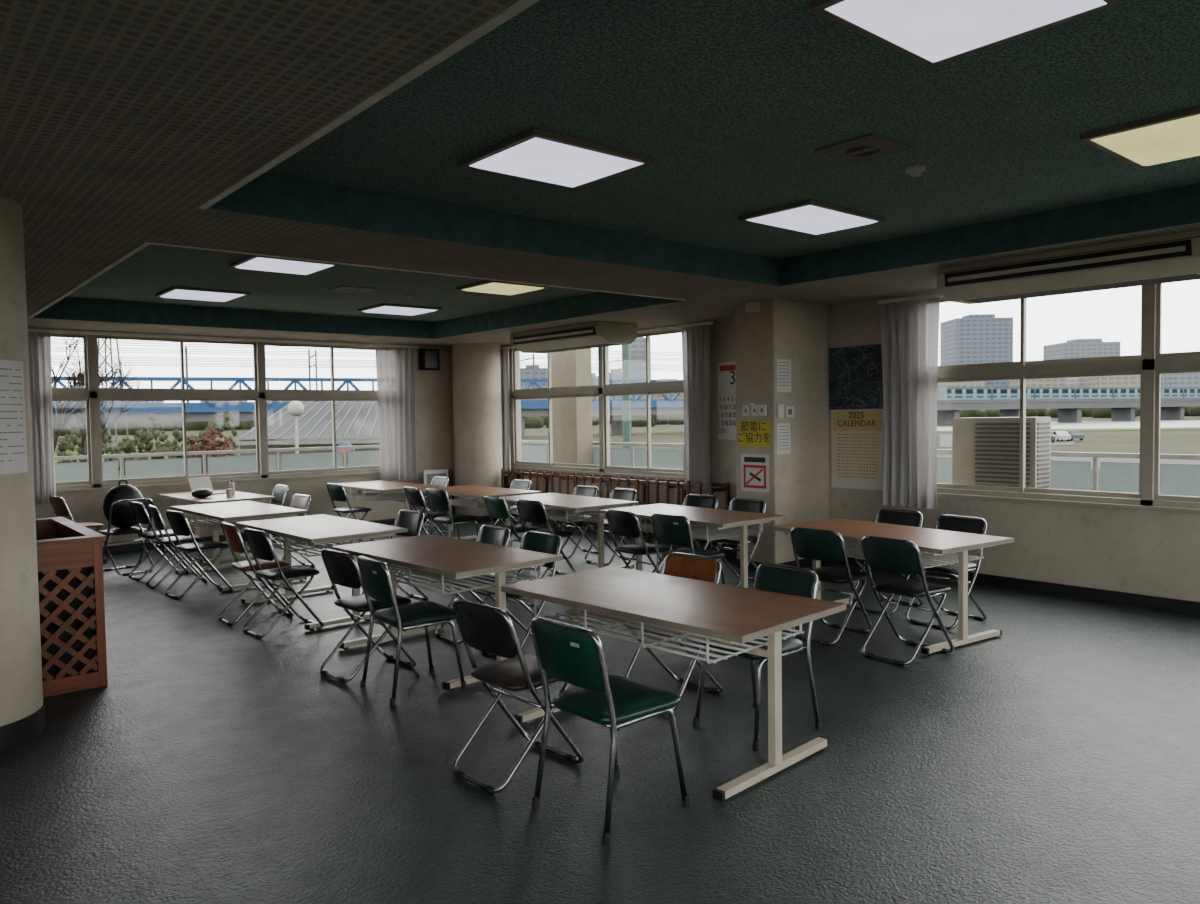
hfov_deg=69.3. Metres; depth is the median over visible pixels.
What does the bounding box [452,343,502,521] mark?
column corner
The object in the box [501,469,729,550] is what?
wall rack
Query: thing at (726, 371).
wall calendar
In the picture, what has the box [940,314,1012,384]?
apartment building
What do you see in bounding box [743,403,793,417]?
light switch panel
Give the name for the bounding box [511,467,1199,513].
trim
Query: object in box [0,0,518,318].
ceiling soffit
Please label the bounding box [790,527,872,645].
folding chair
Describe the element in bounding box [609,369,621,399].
apartment building
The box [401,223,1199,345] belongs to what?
ceiling soffit
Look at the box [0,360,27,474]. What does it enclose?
paper notice
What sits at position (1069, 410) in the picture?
viaduct
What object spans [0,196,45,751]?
round column
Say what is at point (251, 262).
ceiling light panel
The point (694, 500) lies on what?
folding chair
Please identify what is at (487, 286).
ceiling light panel
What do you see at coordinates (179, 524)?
folding chair
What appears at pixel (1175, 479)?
balcony railing
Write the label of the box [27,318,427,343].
ceiling beam
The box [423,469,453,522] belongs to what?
stand
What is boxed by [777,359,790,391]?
paper notice
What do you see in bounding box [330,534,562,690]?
meeting table
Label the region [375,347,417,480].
curtain
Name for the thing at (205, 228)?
ceiling beam
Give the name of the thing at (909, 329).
curtain
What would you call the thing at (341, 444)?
round road sign
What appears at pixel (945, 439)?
riverside road
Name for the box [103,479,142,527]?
backpack
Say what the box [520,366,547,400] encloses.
apartment building
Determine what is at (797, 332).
wall column
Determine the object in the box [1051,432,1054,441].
parked car
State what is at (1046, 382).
apartment building
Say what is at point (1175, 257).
air conditioner
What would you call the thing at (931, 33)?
ceiling light panel
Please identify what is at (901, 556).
folding chair
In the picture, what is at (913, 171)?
smoke detector
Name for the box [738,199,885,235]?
ceiling light panel
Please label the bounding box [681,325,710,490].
curtain
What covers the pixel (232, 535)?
folding chair
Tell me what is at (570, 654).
chair
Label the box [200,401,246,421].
apartment building
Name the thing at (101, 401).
apartment building
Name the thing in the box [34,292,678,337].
ceiling recess edge
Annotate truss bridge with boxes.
[52,376,683,413]
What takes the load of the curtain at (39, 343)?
hanging from the rail at (29, 330)
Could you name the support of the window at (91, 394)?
in the wall at (434, 388)
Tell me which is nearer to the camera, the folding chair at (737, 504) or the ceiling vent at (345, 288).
the folding chair at (737, 504)
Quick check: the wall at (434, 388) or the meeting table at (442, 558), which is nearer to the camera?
the meeting table at (442, 558)
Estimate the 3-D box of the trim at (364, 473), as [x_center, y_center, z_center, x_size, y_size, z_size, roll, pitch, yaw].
[-5.067,0.410,12.486,5.060,0.035,0.070,-3,3,-40]
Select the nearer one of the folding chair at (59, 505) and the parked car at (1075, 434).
the folding chair at (59, 505)
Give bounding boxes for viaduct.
[53,398,1199,444]
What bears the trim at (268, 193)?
attached to the ceiling
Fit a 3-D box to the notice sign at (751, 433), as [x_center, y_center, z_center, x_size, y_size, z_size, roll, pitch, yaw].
[1.666,-0.199,9.401,0.008,0.280,0.447,-3,3,-40]
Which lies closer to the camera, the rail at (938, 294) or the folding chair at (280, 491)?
the rail at (938, 294)
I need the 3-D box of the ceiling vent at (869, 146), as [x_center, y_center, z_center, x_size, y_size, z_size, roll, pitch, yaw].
[1.439,-1.656,4.755,0.380,0.019,0.360,-3,3,-40]
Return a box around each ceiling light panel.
[155,286,249,301]
[229,255,339,274]
[358,303,441,315]
[456,280,549,294]
[459,128,652,189]
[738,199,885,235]
[810,0,1122,67]
[1080,106,1199,167]
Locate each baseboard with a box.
[102,513,454,553]
[511,514,1199,613]
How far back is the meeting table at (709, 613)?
4.32 m
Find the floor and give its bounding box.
[0,518,1199,903]
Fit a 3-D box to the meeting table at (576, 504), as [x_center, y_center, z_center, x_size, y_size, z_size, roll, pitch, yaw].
[-0.424,0.922,9.921,0.890,0.760,1.660,-3,3,-38]
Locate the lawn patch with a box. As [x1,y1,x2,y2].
[54,427,1199,478]
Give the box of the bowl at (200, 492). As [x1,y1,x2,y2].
[191,488,212,497]
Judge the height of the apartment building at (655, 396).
27.537 m
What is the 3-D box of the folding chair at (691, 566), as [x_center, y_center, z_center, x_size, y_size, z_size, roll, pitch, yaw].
[0.434,1.064,5.242,0.535,0.845,0.468,-3,3,-43]
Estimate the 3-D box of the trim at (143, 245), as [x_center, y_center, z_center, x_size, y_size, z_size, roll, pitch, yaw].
[-2.762,-1.553,9.445,5.171,0.012,5.264,-3,3,-40]
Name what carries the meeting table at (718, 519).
on the floor
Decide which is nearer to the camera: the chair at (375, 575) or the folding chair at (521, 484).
the chair at (375, 575)
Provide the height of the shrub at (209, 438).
4.522 m
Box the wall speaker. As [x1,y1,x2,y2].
[418,348,439,369]
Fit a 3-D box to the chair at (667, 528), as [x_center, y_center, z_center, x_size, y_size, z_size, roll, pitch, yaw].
[0.777,0.953,7.632,0.545,0.855,0.490,-3,3,-42]
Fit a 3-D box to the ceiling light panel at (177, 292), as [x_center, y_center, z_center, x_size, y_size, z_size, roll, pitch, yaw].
[-4.471,-1.767,9.774,0.800,0.045,0.750,-3,3,-40]
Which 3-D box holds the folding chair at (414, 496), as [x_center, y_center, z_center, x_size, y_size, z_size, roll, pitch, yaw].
[-2.209,0.857,11.093,0.535,0.845,0.469,-3,3,-38]
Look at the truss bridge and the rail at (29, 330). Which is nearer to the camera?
the rail at (29, 330)
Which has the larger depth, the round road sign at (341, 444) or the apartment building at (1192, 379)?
the apartment building at (1192, 379)
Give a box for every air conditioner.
[510,321,636,352]
[937,230,1199,303]
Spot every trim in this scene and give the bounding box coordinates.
[28,242,686,338]
[56,472,379,492]
[199,0,1199,286]
[210,173,1199,284]
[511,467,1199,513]
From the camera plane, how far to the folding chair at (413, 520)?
8.15 m
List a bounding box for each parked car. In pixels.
[1051,431,1070,440]
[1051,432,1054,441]
[1068,430,1084,440]
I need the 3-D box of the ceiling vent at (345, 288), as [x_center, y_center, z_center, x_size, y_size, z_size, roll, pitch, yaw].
[-2.740,-1.799,9.607,0.380,0.019,0.350,-3,3,-40]
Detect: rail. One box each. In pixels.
[28,329,418,348]
[500,321,712,348]
[878,293,944,303]
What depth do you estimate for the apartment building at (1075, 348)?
697.54 m
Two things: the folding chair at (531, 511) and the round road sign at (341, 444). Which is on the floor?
the folding chair at (531, 511)
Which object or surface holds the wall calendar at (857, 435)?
attached to the wall at (1144, 552)
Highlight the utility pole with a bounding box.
[622,344,630,447]
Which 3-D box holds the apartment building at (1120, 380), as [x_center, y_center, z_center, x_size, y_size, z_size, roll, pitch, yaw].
[324.548,-38.175,550.661,28.592,29.576,23.155,-1,2,0]
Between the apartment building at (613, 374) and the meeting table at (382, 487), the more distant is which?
the apartment building at (613, 374)
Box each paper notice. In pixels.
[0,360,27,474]
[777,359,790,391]
[777,423,790,453]
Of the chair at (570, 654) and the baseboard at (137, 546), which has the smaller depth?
the chair at (570, 654)
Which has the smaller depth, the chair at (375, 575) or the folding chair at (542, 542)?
the chair at (375, 575)
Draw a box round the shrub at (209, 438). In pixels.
[187,428,234,474]
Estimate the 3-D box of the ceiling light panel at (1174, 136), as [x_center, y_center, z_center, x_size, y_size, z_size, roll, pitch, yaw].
[3.047,-1.662,4.642,0.860,0.045,0.580,-3,3,-40]
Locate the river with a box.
[937,420,1199,430]
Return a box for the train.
[939,387,1199,399]
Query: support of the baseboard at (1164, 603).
attached to the wall at (1144, 552)
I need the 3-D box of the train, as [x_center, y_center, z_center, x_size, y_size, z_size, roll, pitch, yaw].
[191.270,-20.711,304.731,189.749,3.800,51.605,-3,3,-40]
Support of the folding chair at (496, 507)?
on the floor
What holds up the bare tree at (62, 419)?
on the ground
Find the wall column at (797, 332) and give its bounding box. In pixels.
[735,299,829,570]
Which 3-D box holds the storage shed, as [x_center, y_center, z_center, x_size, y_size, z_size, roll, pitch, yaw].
[-9.064,0.796,31.055,5.413,5.485,11.185,-1,2,-11]
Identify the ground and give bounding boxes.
[55,416,1199,490]
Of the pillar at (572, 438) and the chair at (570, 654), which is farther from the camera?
the pillar at (572, 438)
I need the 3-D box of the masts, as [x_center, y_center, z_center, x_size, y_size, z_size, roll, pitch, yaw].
[-29.123,-16.270,198.472,219.259,14.055,65.692,-3,3,-40]
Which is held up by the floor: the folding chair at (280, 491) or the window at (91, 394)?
the folding chair at (280, 491)
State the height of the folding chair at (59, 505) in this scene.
0.845 m
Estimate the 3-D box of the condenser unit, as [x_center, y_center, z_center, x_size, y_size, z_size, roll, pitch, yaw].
[4.125,0.484,8.951,0.362,1.680,0.860,-3,3,-40]
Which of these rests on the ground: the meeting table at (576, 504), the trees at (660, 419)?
the trees at (660, 419)
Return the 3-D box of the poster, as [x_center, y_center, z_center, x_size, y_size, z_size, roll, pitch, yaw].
[2.809,-0.818,9.552,0.004,0.690,0.680,-3,3,-40]
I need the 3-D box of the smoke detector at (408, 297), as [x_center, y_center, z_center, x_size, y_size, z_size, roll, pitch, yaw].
[-2.252,-1.820,10.253,0.110,0.045,0.110,-3,3,-40]
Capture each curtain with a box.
[28,332,55,503]
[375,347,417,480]
[500,349,510,470]
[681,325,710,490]
[879,297,939,508]
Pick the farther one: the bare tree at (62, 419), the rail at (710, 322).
the bare tree at (62, 419)
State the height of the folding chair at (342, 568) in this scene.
0.845 m
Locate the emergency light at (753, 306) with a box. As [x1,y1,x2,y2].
[746,302,759,312]
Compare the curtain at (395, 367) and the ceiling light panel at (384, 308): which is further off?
the curtain at (395, 367)
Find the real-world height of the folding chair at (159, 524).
0.845 m
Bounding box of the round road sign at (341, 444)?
[336,443,354,461]
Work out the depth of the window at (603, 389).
12.86 m
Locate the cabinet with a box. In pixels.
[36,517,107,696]
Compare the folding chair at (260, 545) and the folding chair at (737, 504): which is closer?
the folding chair at (260, 545)
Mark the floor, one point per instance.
(1054, 758)
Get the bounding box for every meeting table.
[158,490,274,563]
[171,501,307,591]
[235,514,407,629]
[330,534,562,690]
[334,480,438,536]
[420,485,540,548]
[501,493,638,568]
[501,566,846,801]
[598,503,784,587]
[769,518,1013,654]
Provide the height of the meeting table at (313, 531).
0.760 m
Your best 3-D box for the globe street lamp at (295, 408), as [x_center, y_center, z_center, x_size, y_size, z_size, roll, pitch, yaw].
[-7.654,1.297,22.070,0.400,5.200,0.400,-3,3,-40]
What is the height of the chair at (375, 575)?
0.855 m
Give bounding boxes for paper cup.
[226,489,231,496]
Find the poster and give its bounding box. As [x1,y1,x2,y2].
[829,344,882,409]
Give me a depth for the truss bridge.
172.79 m
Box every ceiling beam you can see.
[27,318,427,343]
[150,209,774,299]
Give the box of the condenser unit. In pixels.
[952,417,1050,488]
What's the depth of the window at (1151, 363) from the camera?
7.58 m
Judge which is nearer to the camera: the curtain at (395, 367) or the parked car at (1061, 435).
the curtain at (395, 367)
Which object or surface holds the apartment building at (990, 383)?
on the ground
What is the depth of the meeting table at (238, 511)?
9.25 m
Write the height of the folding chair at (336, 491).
0.845 m
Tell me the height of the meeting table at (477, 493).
0.760 m
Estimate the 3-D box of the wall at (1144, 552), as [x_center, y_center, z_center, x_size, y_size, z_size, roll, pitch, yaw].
[3.424,-0.296,9.020,0.200,3.155,16.690,-3,3,-40]
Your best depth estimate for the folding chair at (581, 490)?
10.71 m
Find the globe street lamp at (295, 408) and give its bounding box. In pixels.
[287,401,303,453]
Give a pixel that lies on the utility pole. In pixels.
(625, 348)
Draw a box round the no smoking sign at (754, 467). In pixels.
[741,454,768,492]
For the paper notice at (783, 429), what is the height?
0.330 m
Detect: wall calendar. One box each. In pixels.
[718,361,735,439]
[831,410,882,489]
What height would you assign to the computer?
0.221 m
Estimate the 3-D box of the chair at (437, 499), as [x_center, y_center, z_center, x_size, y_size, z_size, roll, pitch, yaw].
[-1.799,0.864,10.651,0.545,0.855,0.490,-3,3,-44]
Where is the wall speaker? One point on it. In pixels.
(429, 359)
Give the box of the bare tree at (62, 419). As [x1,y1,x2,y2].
[51,337,144,461]
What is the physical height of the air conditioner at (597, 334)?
0.270 m
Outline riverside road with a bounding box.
[937,434,1199,468]
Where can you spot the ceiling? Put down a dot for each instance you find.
(731, 102)
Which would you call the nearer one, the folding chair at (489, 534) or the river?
the folding chair at (489, 534)
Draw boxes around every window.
[46,329,382,489]
[510,327,686,476]
[937,283,1199,508]
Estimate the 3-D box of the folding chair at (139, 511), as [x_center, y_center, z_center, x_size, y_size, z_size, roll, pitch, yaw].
[-4.911,0.958,9.642,0.535,0.845,0.469,-3,3,-44]
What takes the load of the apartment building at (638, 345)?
on the ground
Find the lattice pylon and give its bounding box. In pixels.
[98,339,128,454]
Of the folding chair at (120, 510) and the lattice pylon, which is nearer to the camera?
the folding chair at (120, 510)
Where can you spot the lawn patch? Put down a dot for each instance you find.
(74, 452)
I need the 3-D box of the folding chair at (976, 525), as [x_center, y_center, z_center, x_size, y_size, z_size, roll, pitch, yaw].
[2.805,0.954,7.020,0.535,0.845,0.469,-3,3,-34]
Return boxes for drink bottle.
[229,479,234,494]
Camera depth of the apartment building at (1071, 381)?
578.71 m
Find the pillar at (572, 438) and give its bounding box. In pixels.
[551,348,592,464]
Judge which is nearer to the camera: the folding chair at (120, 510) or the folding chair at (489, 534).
the folding chair at (489, 534)
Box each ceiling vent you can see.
[329,285,374,292]
[815,132,911,163]
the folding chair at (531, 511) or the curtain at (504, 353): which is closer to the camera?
the folding chair at (531, 511)
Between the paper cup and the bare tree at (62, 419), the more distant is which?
the bare tree at (62, 419)
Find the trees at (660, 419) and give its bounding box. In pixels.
[53,406,1199,435]
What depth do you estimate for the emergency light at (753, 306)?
9.33 m
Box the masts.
[51,339,682,414]
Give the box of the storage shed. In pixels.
[236,401,379,470]
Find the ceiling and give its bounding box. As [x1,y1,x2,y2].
[65,0,1199,321]
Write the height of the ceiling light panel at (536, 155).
0.045 m
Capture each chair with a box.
[49,496,106,562]
[99,498,154,575]
[128,501,188,580]
[146,505,206,588]
[165,510,232,599]
[219,522,293,625]
[243,528,323,638]
[245,484,291,551]
[266,494,314,567]
[320,549,415,683]
[326,483,373,544]
[357,556,466,705]
[361,509,428,600]
[404,487,449,535]
[412,476,448,534]
[426,489,479,538]
[434,524,509,644]
[452,599,583,793]
[479,531,561,656]
[484,496,540,569]
[495,479,530,538]
[516,499,575,580]
[531,617,689,845]
[553,485,597,558]
[585,488,636,565]
[606,509,670,573]
[624,552,722,713]
[651,513,724,583]
[660,494,717,571]
[693,563,821,750]
[709,498,765,585]
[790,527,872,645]
[849,508,922,614]
[861,536,953,665]
[905,514,986,629]
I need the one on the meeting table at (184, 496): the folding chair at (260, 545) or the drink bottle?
the drink bottle
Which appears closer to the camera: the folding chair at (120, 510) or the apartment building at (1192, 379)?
the folding chair at (120, 510)
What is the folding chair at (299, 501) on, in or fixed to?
on the floor
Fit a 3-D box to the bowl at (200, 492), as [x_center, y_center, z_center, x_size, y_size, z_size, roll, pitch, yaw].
[-4.946,0.512,10.806,0.173,0.126,0.293,1,3,30]
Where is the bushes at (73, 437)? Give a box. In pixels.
[56,411,237,474]
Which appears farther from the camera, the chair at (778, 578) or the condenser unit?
the condenser unit
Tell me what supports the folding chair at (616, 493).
on the floor
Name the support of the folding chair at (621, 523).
on the floor
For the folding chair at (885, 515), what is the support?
on the floor
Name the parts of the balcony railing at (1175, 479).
railing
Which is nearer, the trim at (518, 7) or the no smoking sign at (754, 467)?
the trim at (518, 7)
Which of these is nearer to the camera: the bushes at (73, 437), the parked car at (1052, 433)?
the bushes at (73, 437)
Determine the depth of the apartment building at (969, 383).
558.85 m
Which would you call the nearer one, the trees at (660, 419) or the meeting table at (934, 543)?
the meeting table at (934, 543)
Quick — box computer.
[187,476,225,494]
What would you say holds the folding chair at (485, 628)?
on the floor
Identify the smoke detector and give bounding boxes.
[404,295,413,299]
[906,165,924,176]
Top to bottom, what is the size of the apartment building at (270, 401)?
18.045 m
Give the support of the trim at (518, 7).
attached to the ceiling
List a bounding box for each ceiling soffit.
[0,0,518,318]
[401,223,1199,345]
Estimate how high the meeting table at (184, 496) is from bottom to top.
0.760 m
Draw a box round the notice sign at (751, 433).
[738,421,769,446]
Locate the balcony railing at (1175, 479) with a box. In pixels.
[54,440,1199,496]
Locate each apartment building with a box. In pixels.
[100,401,163,402]
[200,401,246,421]
[270,401,324,401]
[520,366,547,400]
[592,373,598,416]
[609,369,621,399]
[629,337,650,399]
[653,379,682,399]
[937,381,984,410]
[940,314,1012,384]
[985,381,1008,386]
[1009,378,1065,409]
[1043,338,1120,359]
[1066,377,1079,386]
[1079,375,1139,398]
[1160,372,1199,398]
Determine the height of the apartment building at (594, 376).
30.198 m
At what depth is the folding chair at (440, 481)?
12.81 m
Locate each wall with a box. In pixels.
[27,327,454,546]
[500,292,1199,601]

